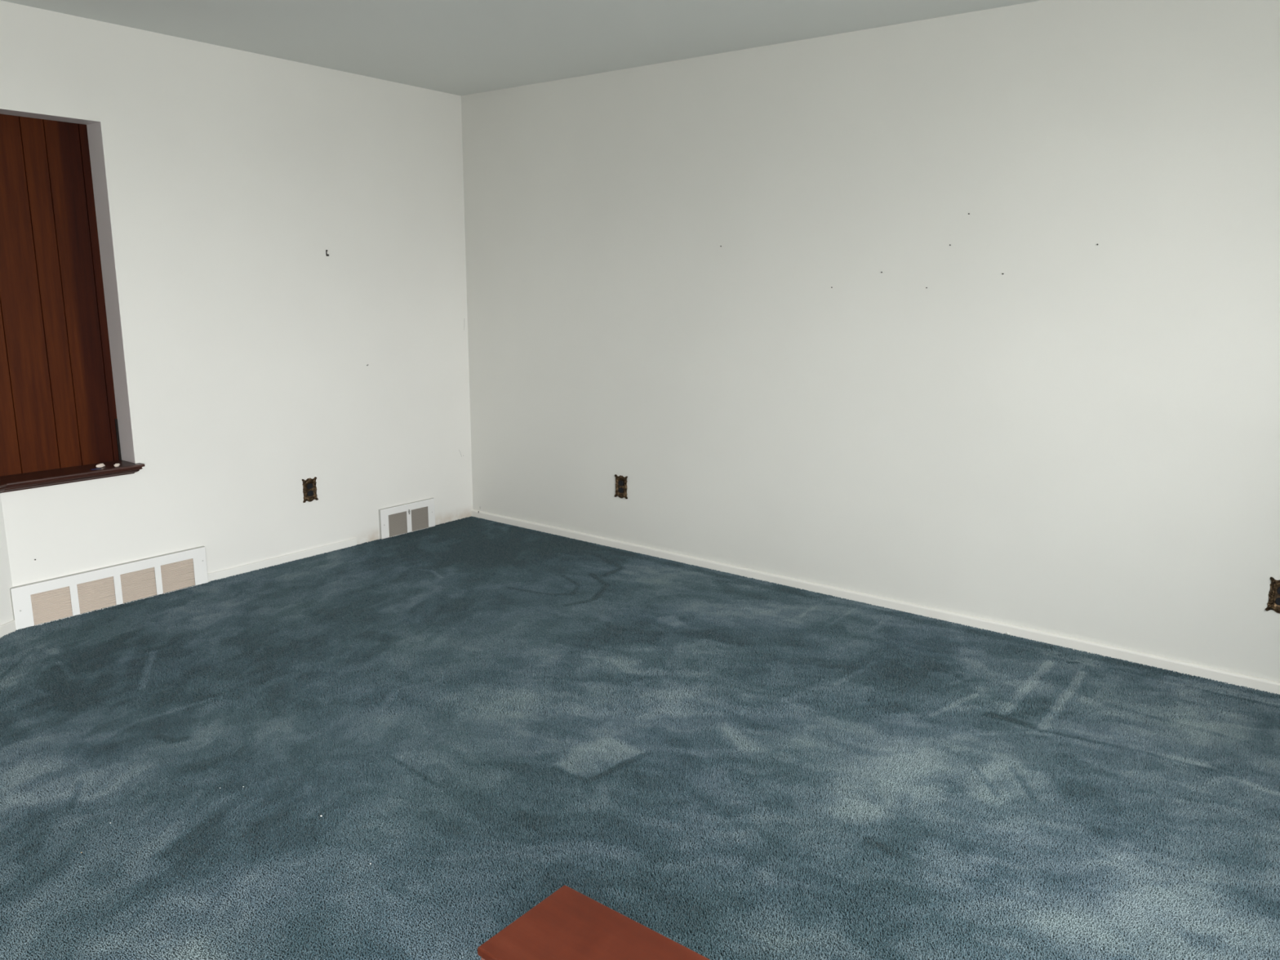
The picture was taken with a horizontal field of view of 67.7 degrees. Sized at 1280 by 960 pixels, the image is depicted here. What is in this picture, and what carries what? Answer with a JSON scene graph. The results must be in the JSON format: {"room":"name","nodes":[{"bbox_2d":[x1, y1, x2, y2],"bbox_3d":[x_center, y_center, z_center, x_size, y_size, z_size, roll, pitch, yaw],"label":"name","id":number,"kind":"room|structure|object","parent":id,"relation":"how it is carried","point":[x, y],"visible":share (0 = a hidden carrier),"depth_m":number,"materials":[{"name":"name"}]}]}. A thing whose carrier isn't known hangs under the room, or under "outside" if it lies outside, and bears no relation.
{"room":"empty living room","nodes":[
{"label":"empty living room","id":0,"kind":"room"},
{"bbox_2d":[0,493,13,625],"bbox_3d":[-2.687,-0.479,3.235,0.130,2.468,1.035,2,12,7],"label":"wall","id":1,"kind":"structure","parent":0,"point":[6,583],"depth_m":3.86,"materials":[{"name":"white paint"}]},
{"bbox_2d":[0,619,16,638],"bbox_3d":[-2.628,0.692,3.449,0.010,0.048,1.000,2,12,7],"label":"baseboard","id":2,"kind":"structure","parent":1,"relation":"attached to","point":[9,627],"depth_m":3.87,"materials":[{"name":"paint"}]},
{"bbox_2d":[0,114,121,476],"bbox_3d":[-2.635,-0.695,3.636,0.186,1.519,1.265,5,12,21],"label":"window shutter","id":3,"kind":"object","parent":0,"point":[58,404],"depth_m":3.99,"materials":[{"name":"brown wood"}]},
{"bbox_2d":[0,108,135,462],"bbox_3d":[-2.566,-0.685,3.629,0.283,1.434,1.182,5,12,21],"label":"window frame","id":4,"kind":"structure","parent":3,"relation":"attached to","point":[96,155],"depth_m":4.10,"materials":[{"name":"paint"}]},
{"bbox_2d":[0,460,144,493],"bbox_3d":[-2.549,0.040,3.768,0.329,0.042,1.178,5,12,21],"label":"wooden ledge","id":5,"kind":"object","parent":3,"relation":"attached to","point":[13,482],"visible":1,"depth_m":4.01,"materials":[{"name":"brown wood"}]},
{"bbox_2d":[96,463,105,467],"bbox_3d":[-2.336,-0.062,4.131,0.018,0.016,0.047,3,12,14],"label":"crumb","id":6,"kind":"object","parent":5,"relation":"on","point":[100,465],"visible":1,"depth_m":4.12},
{"bbox_2d":[0,0,472,586],"bbox_3d":[-1.820,-0.781,4.734,0.131,2.468,2.650,9,15,37],"label":"wall","id":7,"kind":"structure","parent":0,"point":[260,362],"depth_m":4.59,"materials":[{"name":"white paint"}]},
{"bbox_2d":[9,546,208,630],"bbox_3d":[-2.315,0.467,4.221,0.023,0.182,0.821,9,15,37],"label":"air vent","id":8,"kind":"object","parent":7,"relation":"in","point":[35,603],"visible":1,"depth_m":4.18,"materials":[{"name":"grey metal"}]},
{"bbox_2d":[30,586,72,625],"bbox_3d":[-2.475,0.527,4.015,0.006,0.142,0.152,9,15,37],"label":"grille","id":9,"kind":"object","parent":8,"relation":"attached to","point":[47,603],"depth_m":4.01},
{"bbox_2d":[76,576,115,613],"bbox_3d":[-2.365,0.499,4.154,0.006,0.142,0.153,9,15,37],"label":"grille","id":10,"kind":"object","parent":8,"relation":"attached to","point":[93,593],"depth_m":4.15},
{"bbox_2d":[120,567,156,603],"bbox_3d":[-2.256,0.472,4.293,0.006,0.142,0.153,9,15,37],"label":"grille","id":11,"kind":"object","parent":8,"relation":"attached to","point":[136,584],"depth_m":4.29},
{"bbox_2d":[160,558,195,593],"bbox_3d":[-2.147,0.444,4.432,0.006,0.142,0.155,9,15,37],"label":"grille","id":12,"kind":"object","parent":8,"relation":"attached to","point":[176,574],"depth_m":4.43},
{"bbox_2d":[207,537,356,582],"bbox_3d":[-1.810,0.405,4.887,0.010,0.042,0.849,9,15,37],"label":"baseboard","id":13,"kind":"structure","parent":7,"relation":"attached to","point":[276,561],"depth_m":4.85,"materials":[{"name":"white paint"}]},
{"bbox_2d":[302,476,318,502],"bbox_3d":[-1.707,0.052,4.945,0.013,0.127,0.087,9,15,37],"label":"wall outlet","id":14,"kind":"object","parent":7,"relation":"attached to","point":[309,488],"visible":1,"depth_m":4.94,"materials":[{"name":"brown metal"}]},
{"bbox_2d":[306,483,312,488],"bbox_3d":[-1.709,0.032,4.942,0.004,0.028,0.034,9,15,37],"label":"receptacle","id":15,"kind":"object","parent":14,"relation":"attached to","point":[309,486],"depth_m":4.94,"materials":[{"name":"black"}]},
{"bbox_2d":[307,490,313,496],"bbox_3d":[-1.709,0.070,4.950,0.004,0.028,0.034,9,15,37],"label":"receptacle","id":16,"kind":"object","parent":14,"relation":"attached to","point":[310,493],"depth_m":4.95,"materials":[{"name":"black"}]},
{"bbox_2d":[378,497,435,539],"bbox_3d":[-1.328,0.221,5.474,0.024,0.174,0.388,9,15,37],"label":"air vent","id":17,"kind":"object","parent":7,"relation":"in","point":[393,521],"visible":1,"depth_m":5.46,"materials":[{"name":"grey metal"}]},
{"bbox_2d":[388,511,407,537],"bbox_3d":[-1.377,0.249,5.418,0.006,0.136,0.131,9,15,37],"label":"grille","id":18,"kind":"object","parent":17,"relation":"attached to","point":[397,520],"depth_m":5.42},
{"bbox_2d":[411,506,428,531],"bbox_3d":[-1.281,0.225,5.540,0.006,0.136,0.126,9,15,37],"label":"grille","id":19,"kind":"object","parent":17,"relation":"attached to","point":[420,514],"depth_m":5.54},
{"bbox_2d":[0,0,1041,95],"bbox_3d":[-0.705,-1.458,1.691,5.500,0.100,5.800,9,15,37],"label":"ceiling","id":20,"kind":"structure","parent":0,"point":[459,47],"depth_m":3.94,"materials":[{"name":"paint"}]},
{"bbox_2d":[0,522,1279,959],"bbox_3d":[-0.746,0.985,2.213,5.360,0.001,5.600,9,15,37],"label":"floor","id":21,"kind":"structure","parent":0,"point":[975,871],"depth_m":2.47,"materials":[{"name":"carpet"}]},
{"bbox_2d":[477,884,710,959],"bbox_3d":[0.167,0.956,1.250,0.900,0.458,0.211,9,15,37],"label":"table","id":22,"kind":"object","parent":21,"relation":"on","point":[568,924],"visible":1,"depth_m":1.43,"materials":[{"name":"brown wood"}]},
{"bbox_2d":[0,516,1279,959],"bbox_3d":[-0.684,0.991,2.166,5.198,0.008,5.594,9,15,37],"label":"carpet","id":23,"kind":"object","parent":21,"relation":"on","point":[516,560],"visible":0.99,"depth_m":2.82,"materials":[{"name":"blue carpet"}]},
{"bbox_2d":[461,0,1279,681],"bbox_3d":[1.043,-0.639,4.141,5.450,2.468,0.116,9,15,37],"label":"wall","id":24,"kind":"structure","parent":0,"point":[1080,439],"depth_m":3.97,"materials":[{"name":"white paint"}]},
{"bbox_2d":[614,474,627,498],"bbox_3d":[-0.104,0.037,5.117,0.087,0.126,0.013,9,15,37],"label":"wall outlet","id":25,"kind":"object","parent":24,"relation":"attached to","point":[620,481],"visible":1,"depth_m":5.12,"materials":[{"name":"brown metal"}]},
{"bbox_2d":[617,487,623,493],"bbox_3d":[-0.102,0.055,5.122,0.034,0.028,0.004,9,15,37],"label":"receptacle","id":26,"kind":"object","parent":25,"relation":"attached to","point":[620,490],"depth_m":5.12,"materials":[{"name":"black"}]},
{"bbox_2d":[617,480,623,485],"bbox_3d":[-0.102,0.017,5.114,0.034,0.028,0.004,9,15,37],"label":"receptacle","id":27,"kind":"object","parent":25,"relation":"attached to","point":[620,482],"depth_m":5.11,"materials":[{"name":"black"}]},
{"bbox_2d":[471,509,1279,695],"bbox_3d":[1.024,0.538,4.327,5.200,0.047,0.015,9,15,37],"label":"baseboard","id":28,"kind":"structure","parent":24,"relation":"attached to","point":[1182,667],"depth_m":4.14,"materials":[{"name":"paint"}]},
{"bbox_2d":[1265,577,1279,613],"bbox_3d":[2.246,0.409,3.341,0.087,0.126,0.013,9,15,37],"label":"wall outlet","id":29,"kind":"object","parent":24,"relation":"attached to","point":[1273,603],"visible":1,"depth_m":3.35,"materials":[{"name":"brown metal"}]},
{"bbox_2d":[1275,597,1279,605],"bbox_3d":[2.248,0.427,3.346,0.034,0.028,0.004,9,15,37],"label":"receptacle","id":30,"kind":"object","parent":29,"relation":"attached to","point":[1277,599],"depth_m":3.35,"materials":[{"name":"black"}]}
]}

